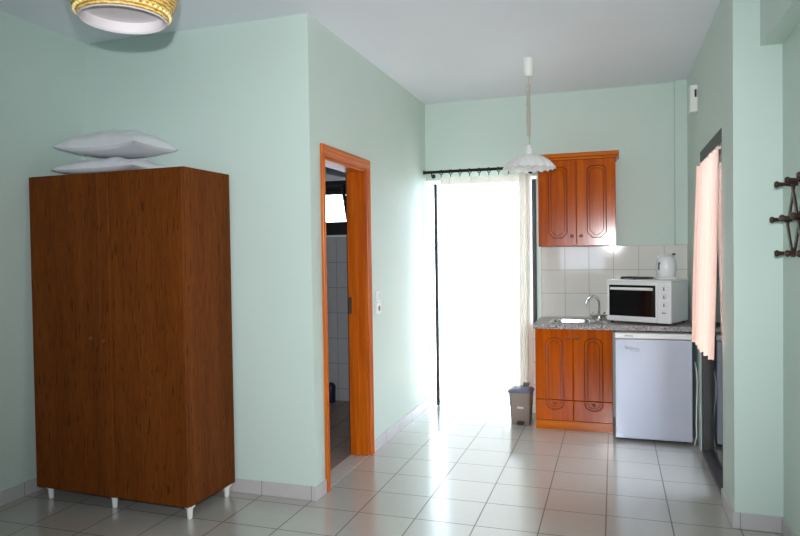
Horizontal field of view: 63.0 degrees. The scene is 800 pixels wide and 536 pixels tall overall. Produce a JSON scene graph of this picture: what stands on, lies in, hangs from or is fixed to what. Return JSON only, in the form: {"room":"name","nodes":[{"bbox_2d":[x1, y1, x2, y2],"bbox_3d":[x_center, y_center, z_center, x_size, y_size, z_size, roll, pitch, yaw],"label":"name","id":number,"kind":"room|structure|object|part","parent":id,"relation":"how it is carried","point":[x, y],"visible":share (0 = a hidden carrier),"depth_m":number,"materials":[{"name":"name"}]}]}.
{"room":"studio apartment","nodes":[
{"label":"studio apartment","id":0,"kind":"room"},
{"bbox_2d":[0,10,86,490],"bbox_3d":[-2.971,0.021,1.901,0.290,2.847,5.366,0,1,18],"label":"wall","id":1,"kind":"structure","parent":0,"point":[43,70],"depth_m":3.90,"materials":[{"name":"green paint"}]},
{"bbox_2d":[0,477,43,505],"bbox_3d":[-2.952,1.402,1.982,0.016,0.082,5.066,0,1,18],"label":"baseboard","id":2,"kind":"structure","parent":1,"relation":"attached to","point":[18,491],"depth_m":3.94,"materials":[{"name":"grey tile"}]},
{"bbox_2d":[84,13,323,486],"bbox_3d":[-1.393,-0.050,4.164,1.885,2.847,0.120,0,1,18],"label":"wall","id":3,"kind":"structure","parent":0,"point":[239,101],"depth_m":3.92,"materials":[{"name":"green paint"}]},
{"bbox_2d":[222,478,317,500],"bbox_3d":[-1.321,1.334,4.107,1.757,0.082,0.012,0,1,18],"label":"baseboard","id":4,"kind":"structure","parent":3,"relation":"attached to","point":[284,490],"depth_m":3.91,"materials":[{"name":"grey tile"}]},
{"bbox_2d":[0,0,720,103],"bbox_3d":[-0.568,-1.509,2.433,4.670,0.120,7.946,0,1,18],"label":"ceiling","id":5,"kind":"structure","parent":0,"point":[438,51],"depth_m":4.17,"materials":[{"name":"white paint"}]},
{"bbox_2d":[69,0,178,33],"bbox_3d":[-0.895,-1.116,2.094,0.351,0.642,0.351,0,1,18],"label":"ceiling lamp","id":6,"kind":"object","parent":5,"relation":"hanging from","point":[118,16],"visible":1,"depth_m":2.13,"materials":[{"name":"white glass"}]},
{"bbox_3d":[-0.890,-0.815,2.100,0.298,0.010,0.298,0,1,18],"label":"rim trim","id":7,"kind":"part","parent":6,"relation":"part of","materials":[{"name":"gold metal"}]},
{"bbox_2d":[84,5,160,22],"bbox_3d":[-0.891,-0.836,2.100,0.249,0.009,0.249,0,1,18],"label":"diffuser","id":8,"kind":"object","parent":6,"relation":"attached to","point":[103,13],"depth_m":2.15,"materials":[{"name":"white glass"}]},
{"bbox_3d":[-0.892,-0.946,2.097,0.351,0.290,0.351,0,1,18],"label":"lamp shade","id":9,"kind":"part","parent":6,"relation":"part of","materials":[{"name":"gold metal"}]},
{"bbox_2d":[503,57,555,172],"bbox_3d":[0.933,-1.116,4.739,0.383,0.806,0.383,0,1,18],"label":"pendant lamp","id":10,"kind":"object","parent":5,"relation":"hanging from","point":[527,162],"visible":1,"depth_m":4.71,"materials":[{"name":"white plastic"}]},
{"bbox_3d":[0.932,-1.138,4.738,0.030,0.503,0.030,0,1,33],"label":"cord","id":11,"kind":"part","parent":10,"relation":"part of","materials":[{"name":"white plastic"}]},
{"bbox_3d":[0.938,-0.769,4.746,0.383,0.112,0.383,0,1,18],"label":"lamp shade","id":12,"kind":"part","parent":10,"relation":"part of","materials":[{"name":"white glass"}]},
{"bbox_2d":[316,20,429,479],"bbox_3d":[-0.170,-0.086,5.069,0.147,2.847,2.360,0,1,18],"label":"wall","id":13,"kind":"structure","parent":0,"point":[363,112],"depth_m":5.13,"materials":[{"name":"green paint"}]},
{"bbox_2d":[316,479,326,499],"bbox_3d":[-0.469,1.325,3.905,0.012,0.082,0.134,0,1,18],"label":"baseboard","id":14,"kind":"structure","parent":13,"relation":"attached to","point":[322,487],"depth_m":3.90,"materials":[{"name":"grey tile"}]},
{"bbox_2d":[320,143,374,491],"bbox_3d":[-0.407,0.297,4.342,0.171,2.117,0.856,0,1,18],"label":"door frame","id":15,"kind":"structure","parent":13,"relation":"in","point":[357,169],"depth_m":4.65,"materials":[{"name":"orange wood"}]},
{"bbox_3d":[-0.454,0.341,3.961,0.023,2.045,0.034,0,1,18],"label":"casing","id":16,"kind":"part","parent":15,"relation":"part of","materials":[{"name":"orange wood"}]},
{"bbox_3d":[-0.346,-0.727,4.315,0.023,0.072,0.818,0,1,18],"label":"casing","id":17,"kind":"part","parent":15,"relation":"part of","materials":[{"name":"orange wood"}]},
{"bbox_3d":[-0.361,0.296,4.736,0.014,2.097,0.061,0,1,18],"label":"casing","id":18,"kind":"part","parent":15,"relation":"part of","materials":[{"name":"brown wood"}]},
{"bbox_3d":[-0.357,0.268,4.679,0.024,0.120,0.005,0,1,18],"label":"strike plate","id":19,"kind":"part","parent":15,"relation":"part of","materials":[{"name":"gold metal"}]},
{"bbox_3d":[-0.215,0.322,4.692,0.023,2.045,0.072,0,1,18],"label":"casing","id":20,"kind":"part","parent":15,"relation":"part of","materials":[{"name":"orange wood"}]},
{"bbox_2d":[330,455,367,486],"bbox_3d":[-0.397,1.356,4.361,0.133,0.005,0.728,0,1,18],"label":"threshold","id":21,"kind":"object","parent":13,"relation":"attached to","point":[337,473],"depth_m":4.42,"materials":[{"name":"stone"}]},
{"bbox_2d":[376,303,380,313],"bbox_3d":[-0.158,0.301,4.879,0.012,0.080,0.080,0,1,18],"label":"wall socket","id":22,"kind":"object","parent":13,"relation":"attached to","point":[378,305],"visible":1,"depth_m":4.86,"materials":[{"name":"white plastic"}]},
{"bbox_2d":[376,291,380,301],"bbox_3d":[-0.159,0.213,4.872,0.016,0.080,0.080,0,1,18],"label":"light switch","id":23,"kind":"object","parent":13,"relation":"attached to","point":[378,293],"visible":1,"depth_m":4.85,"materials":[{"name":"white plastic"}]},
{"bbox_2d":[0,400,782,535],"bbox_3d":[-0.525,1.447,2.495,4.670,0.100,7.946,0,1,18],"label":"floor","id":24,"kind":"structure","parent":0,"point":[453,470],"depth_m":3.87,"materials":[{"name":"beige tile"}]},
{"bbox_2d":[29,166,234,518],"bbox_3d":[-1.609,0.416,3.912,1.101,1.934,0.465,0,1,20],"label":"wardrobe","id":25,"kind":"object","parent":24,"relation":"on","point":[131,269],"visible":1,"depth_m":3.70,"materials":[{"name":"brown wood"}]},
{"bbox_3d":[-1.949,0.385,3.824,0.521,1.852,0.019,0,1,20],"label":"door","id":26,"kind":"part","parent":25,"relation":"part of","materials":[{"name":"brown wood"}]},
{"bbox_2d":[52,157,164,173],"bbox_3d":[-1.731,-0.611,3.965,0.595,0.114,0.390,0,1,18],"label":"pillow","id":27,"kind":"object","parent":25,"relation":"on","point":[112,163],"visible":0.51,"depth_m":3.81,"materials":[{"name":"white fabric"}]},
{"bbox_2d":[54,130,178,158],"bbox_3d":[-1.717,-0.751,3.962,0.585,0.155,0.400,0,1,19],"label":"pillow","id":28,"kind":"object","parent":27,"relation":"on","point":[129,144],"visible":0.91,"depth_m":3.83,"materials":[{"name":"white fabric"}]},
{"bbox_3d":[-1.430,0.382,3.630,0.569,1.852,0.028,0,1,20],"label":"door","id":29,"kind":"part","parent":25,"relation":"part of","materials":[{"name":"brown wood"}]},
{"bbox_2d":[329,382,335,402],"bbox_3d":[-0.683,1.221,6.426,0.104,0.198,0.104,0,1,18],"label":"container","id":30,"kind":"object","parent":24,"relation":"on","point":[332,388],"visible":0.61,"depth_m":6.38,"materials":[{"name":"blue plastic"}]},
{"bbox_3d":[-0.684,1.151,6.425,0.104,0.057,0.104,0,1,18],"label":"lid","id":31,"kind":"part","parent":30,"relation":"part of","materials":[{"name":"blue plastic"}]},
{"bbox_2d":[508,382,534,424],"bbox_3d":[1.028,1.148,5.538,0.205,0.325,0.237,0,1,18],"label":"pedal bin","id":32,"kind":"object","parent":24,"relation":"on","point":[520,396],"visible":1,"depth_m":5.46,"materials":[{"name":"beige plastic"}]},
{"bbox_3d":[1.030,1.026,5.546,0.205,0.039,0.214,0,1,18],"label":"lid","id":33,"kind":"part","parent":32,"relation":"part of","materials":[{"name":"blue plastic"}]},
{"bbox_2d":[535,329,612,432],"bbox_3d":[1.470,0.894,5.482,0.602,0.822,0.542,0,1,18],"label":"base cabinet","id":34,"kind":"object","parent":24,"relation":"on","point":[574,367],"visible":1,"depth_m":5.25,"materials":[{"name":"orange wood"}]},
{"bbox_3d":[1.250,0.778,5.299,0.298,0.573,0.019,0,1,18],"label":"door","id":35,"kind":"part","parent":34,"relation":"part of","materials":[{"name":"orange wood"}]},
{"bbox_3d":[1.256,1.111,5.296,0.151,0.077,0.008,0,1,18],"label":"moulding","id":36,"kind":"part","parent":34,"relation":"part of","materials":[{"name":"brown wood"}]},
{"bbox_3d":[1.252,0.812,5.289,0.145,0.502,0.008,0,1,18],"label":"moulding","id":37,"kind":"part","parent":34,"relation":"part of","materials":[{"name":"brown wood"}]},
{"bbox_3d":[1.256,1.151,5.307,0.298,0.165,0.019,0,1,18],"label":"drawer","id":38,"kind":"part","parent":34,"relation":"part of","materials":[{"name":"orange wood"}]},
{"bbox_3d":[1.537,0.776,5.205,0.298,0.573,0.019,0,1,18],"label":"door","id":39,"kind":"part","parent":34,"relation":"part of","materials":[{"name":"orange wood"}]},
{"bbox_3d":[1.543,1.149,5.213,0.298,0.165,0.019,0,1,18],"label":"drawer","id":40,"kind":"part","parent":34,"relation":"part of","materials":[{"name":"orange wood"}]},
{"bbox_3d":[1.540,0.810,5.195,0.145,0.502,0.008,0,1,18],"label":"moulding","id":41,"kind":"part","parent":34,"relation":"part of","materials":[{"name":"brown wood"}]},
{"bbox_3d":[1.543,1.109,5.202,0.151,0.077,0.008,0,1,18],"label":"moulding","id":42,"kind":"part","parent":34,"relation":"part of","materials":[{"name":"brown wood"}]},
{"bbox_2d":[533,317,691,331],"bbox_3d":[1.743,0.460,5.382,1.206,0.038,0.584,0,1,18],"label":"countertop","id":43,"kind":"structure","parent":34,"relation":"on","point":[542,322],"depth_m":5.16,"materials":[{"name":"grey stone"}]},
{"bbox_2d":[549,318,594,323],"bbox_3d":[1.445,0.511,5.471,0.364,0.144,0.374,0,1,18],"label":"sink","id":44,"kind":"object","parent":43,"relation":"in","point":[554,320],"visible":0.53,"depth_m":5.60,"materials":[{"name":"silver metal"}]},
{"bbox_2d":[585,295,606,320],"bbox_3d":[1.641,0.331,5.462,0.187,0.218,0.069,0,1,18],"label":"faucet","id":45,"kind":"object","parent":43,"relation":"on","point":[598,315],"visible":0.99,"depth_m":5.45,"materials":[{"name":"silver metal"}]},
{"bbox_3d":[1.612,0.307,5.474,0.127,0.168,0.023,-1,1,12],"label":"spout","id":46,"kind":"part","parent":45,"relation":"part of","materials":[{"name":"silver metal"}]},
{"bbox_2d":[606,276,688,325],"bbox_3d":[1.985,0.257,5.266,0.523,0.366,0.416,0,2,43],"label":"oven","id":47,"kind":"object","parent":43,"relation":"on","point":[629,298],"visible":1,"depth_m":5.13,"materials":[{"name":"white metal"}]},
{"bbox_3d":[1.820,0.165,5.165,0.351,0.024,0.047,0,2,43],"label":"handle","id":48,"kind":"part","parent":47,"relation":"part of","materials":[{"name":"white plastic"}]},
{"bbox_3d":[1.840,0.267,5.187,0.408,0.317,0.012,0,2,43],"label":"door","id":49,"kind":"part","parent":47,"relation":"part of","materials":[{"name":"black glass"}]},
{"bbox_2d":[606,278,688,281],"bbox_3d":[1.998,0.096,5.279,0.523,0.014,0.371,0,2,43],"label":"cooktop","id":50,"kind":"object","parent":47,"relation":"in","point":[619,279],"depth_m":5.18,"materials":[{"name":"white metal"}]},
{"bbox_3d":[2.028,0.268,5.011,0.103,0.317,0.012,0,2,43],"label":"control panel","id":51,"kind":"part","parent":47,"relation":"part of","materials":[{"name":"white ceramic"}]},
{"bbox_2d":[656,253,676,278],"bbox_3d":[2.119,-0.014,5.202,0.154,0.205,0.158,-1,1,-2],"label":"kettle","id":52,"kind":"object","parent":47,"relation":"on","point":[666,266],"visible":0.99,"depth_m":5.14,"materials":[{"name":"white plastic"}]},
{"bbox_2d":[615,330,692,442],"bbox_3d":[1.982,0.895,5.155,0.540,0.819,0.576,0,1,18],"label":"refrigerator","id":53,"kind":"object","parent":24,"relation":"on","point":[654,397],"visible":0.98,"depth_m":4.88,"materials":[{"name":"white metal"}]},
{"bbox_3d":[1.896,0.511,4.899,0.540,0.039,0.044,0,1,18],"label":"panel","id":54,"kind":"part","parent":53,"relation":"part of","materials":[{"name":"white plastic"}]},
{"bbox_2d":[326,82,686,416],"bbox_3d":[0.577,-0.120,6.167,4.387,2.847,0.208,0,1,18],"label":"wall","id":55,"kind":"structure","parent":0,"point":[637,122],"depth_m":5.72,"materials":[{"name":"green paint"}]},
{"bbox_2d":[325,167,345,180],"bbox_3d":[-0.671,-0.918,6.450,1.650,1.227,0.006,0,1,18],"label":"wall","id":56,"kind":"structure","parent":55,"relation":"attached to","point":[331,174],"depth_m":6.44,"materials":[{"name":"paint"}]},
{"bbox_2d":[325,180,346,234],"bbox_3d":[-0.775,-0.591,6.468,0.615,0.535,0.191,0,1,18],"label":"window","id":57,"kind":"structure","parent":55,"relation":"in","point":[332,187],"depth_m":6.44,"materials":[{"name":"brown metal"}]},
{"bbox_3d":[-0.770,-0.611,6.453,0.525,0.386,0.165,0,1,18],"label":"sash","id":58,"kind":"part","parent":57,"relation":"part of","materials":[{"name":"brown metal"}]},
{"bbox_2d":[326,237,348,400],"bbox_3d":[-0.651,0.505,6.477,1.650,1.620,0.012,0,1,18],"label":"wall tiles","id":59,"kind":"object","parent":55,"relation":"attached to","point":[337,297],"depth_m":6.46,"materials":[{"name":"grey tile"}]},
{"bbox_2d":[423,167,531,178],"bbox_3d":[0.729,-0.875,5.944,1.083,0.075,0.099,0,1,18],"label":"curtain rod","id":60,"kind":"object","parent":55,"relation":"attached to","point":[468,170],"visible":0.66,"depth_m":5.95,"materials":[{"name":"black metal"}]},
{"bbox_2d":[440,174,532,406],"bbox_3d":[0.781,0.207,5.918,0.832,2.086,0.062,0,1,18],"label":"curtain","id":61,"kind":"object","parent":60,"relation":"hanging from","point":[486,222],"visible":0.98,"depth_m":5.92,"materials":[{"name":"white fabric"}]},
{"bbox_2d":[434,179,536,409],"bbox_3d":[0.785,0.241,6.030,0.949,2.123,0.067,0,1,18],"label":"door","id":62,"kind":"structure","parent":55,"relation":"in","point":[436,243],"depth_m":6.15,"materials":[{"name":"brown metal"}]},
{"bbox_2d":[532,329,535,412],"bbox_3d":[1.197,0.901,5.873,0.143,0.800,0.029,0,1,18],"label":"trim","id":63,"kind":"structure","parent":55,"relation":"attached to","point":[534,378],"depth_m":5.86,"materials":[{"name":"white tile"}]},
{"bbox_2d":[538,150,618,246],"bbox_3d":[1.521,-0.574,5.565,0.658,0.772,0.325,0,1,18],"label":"upper cabinet","id":64,"kind":"object","parent":55,"relation":"attached to","point":[577,198],"visible":0.88,"depth_m":5.43,"materials":[{"name":"orange wood"}]},
{"bbox_3d":[1.322,-0.543,5.499,0.310,0.716,0.019,0,1,18],"label":"door","id":65,"kind":"part","parent":64,"relation":"part of","materials":[{"name":"orange wood"}]},
{"bbox_3d":[1.324,-0.547,5.489,0.157,0.599,0.008,0,1,18],"label":"moulding","id":66,"kind":"part","parent":64,"relation":"part of","materials":[{"name":"brown wood"}]},
{"bbox_3d":[1.516,-0.933,5.557,0.658,0.054,0.325,0,1,18],"label":"cornice","id":67,"kind":"part","parent":64,"relation":"part of","materials":[{"name":"orange wood"}]},
{"bbox_3d":[1.621,-0.545,5.402,0.310,0.716,0.019,0,1,18],"label":"door","id":68,"kind":"part","parent":64,"relation":"part of","materials":[{"name":"orange wood"}]},
{"bbox_3d":[1.623,-0.550,5.391,0.157,0.599,0.008,0,1,18],"label":"moulding","id":69,"kind":"part","parent":64,"relation":"part of","materials":[{"name":"brown wood"}]},
{"bbox_2d":[674,80,687,243],"bbox_3d":[2.339,-0.876,5.439,0.095,1.357,0.060,0,1,18],"label":"trim","id":70,"kind":"structure","parent":55,"relation":"attached to","point":[680,86],"depth_m":5.41,"materials":[{"name":"green paint"}]},
{"bbox_2d":[687,0,783,516],"bbox_3d":[2.166,-0.106,4.377,0.225,2.847,2.223,0,1,18],"label":"wall","id":71,"kind":"structure","parent":0,"point":[739,80],"depth_m":3.34,"materials":[{"name":"green paint"}]},
{"bbox_2d":[689,85,697,114],"bbox_3d":[2.137,-1.228,4.760,0.052,0.195,0.107,0,1,18],"label":"wall box","id":72,"kind":"object","parent":71,"relation":"attached to","point":[693,89],"visible":1,"depth_m":4.72,"materials":[{"name":"white plastic"}]},
{"bbox_2d":[693,362,697,444],"bbox_3d":[2.184,1.005,4.835,0.021,0.603,0.304,0,1,18],"label":"power cable","id":73,"kind":"object","parent":71,"relation":"attached to","point":[694,362],"visible":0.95,"depth_m":4.76,"materials":[{"name":"white plastic"}]},
{"bbox_2d":[700,128,722,493],"bbox_3d":[2.024,0.257,4.170,0.073,2.133,0.988,0,1,18],"label":"door","id":74,"kind":"structure","parent":71,"relation":"in","point":[711,370],"depth_m":4.22,"materials":[{"name":"brown metal"}]},
{"bbox_2d":[692,146,720,359],"bbox_3d":[1.945,-0.086,4.182,0.073,1.235,0.940,0,1,18],"label":"curtain","id":75,"kind":"object","parent":74,"relation":"hanging from","point":[706,197],"visible":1,"depth_m":4.00,"materials":[{"name":"white fabric"}]},
{"bbox_3d":[2.024,0.277,4.157,0.006,2.035,0.875,0,1,18],"label":"pane","id":76,"kind":"part","parent":74,"relation":"part of","materials":[{"name":"clear glass"}]},
{"bbox_2d":[721,488,733,525],"bbox_3d":[1.784,1.300,3.556,0.012,0.082,0.357,0,1,18],"label":"baseboard","id":77,"kind":"structure","parent":71,"relation":"attached to","point":[725,501],"depth_m":3.55,"materials":[{"name":"grey tile"}]},
{"bbox_2d":[732,512,783,532],"bbox_3d":[1.833,1.304,3.346,0.236,0.082,0.012,0,1,18],"label":"baseboard","id":78,"kind":"object","parent":71,"relation":"attached to","point":[758,522],"visible":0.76,"depth_m":3.34,"materials":[{"name":"grey tile"}]},
{"bbox_2d":[760,0,799,45],"bbox_3d":[1.036,-1.246,0.746,0.099,0.382,5.322,0,1,18],"label":"beam","id":79,"kind":"structure","parent":71,"relation":"attached to","point":[778,18],"depth_m":3.05,"materials":[{"name":"green paint"}]},
{"bbox_2d":[782,23,799,535],"bbox_3d":[1.141,-0.013,0.639,0.150,2.847,5.523,0,1,18],"label":"wall","id":80,"kind":"structure","parent":0,"point":[790,47],"depth_m":3.13,"materials":[{"name":"green paint"}]},
{"bbox_2d":[769,171,799,256],"bbox_3d":[1.729,-0.224,2.843,0.096,0.356,0.616,0,1,18],"label":"peg rack","id":81,"kind":"object","parent":80,"relation":"attached to","point":[791,182],"visible":1,"depth_m":2.98,"materials":[{"name":"brown wood"}]},
{"bbox_2d":[782,517,794,535],"bbox_3d":[1.113,1.368,0.782,0.012,0.082,5.311,0,1,18],"label":"baseboard","id":82,"kind":"structure","parent":80,"relation":"attached to","point":[786,530],"depth_m":3.23,"materials":[{"name":"grey tile"}]},
{"label":"outside","id":83,"kind":"structure","parent":0,"visible":0},
{"bbox_2d":[434,331,500,404],"bbox_3d":[2.152,1.343,6.552,18.000,0.100,10.277,0,1,18],"label":"ground","id":84,"kind":"structure","parent":83,"point":[441,332],"depth_m":8.31,"materials":[{"name":"white"}]}
]}

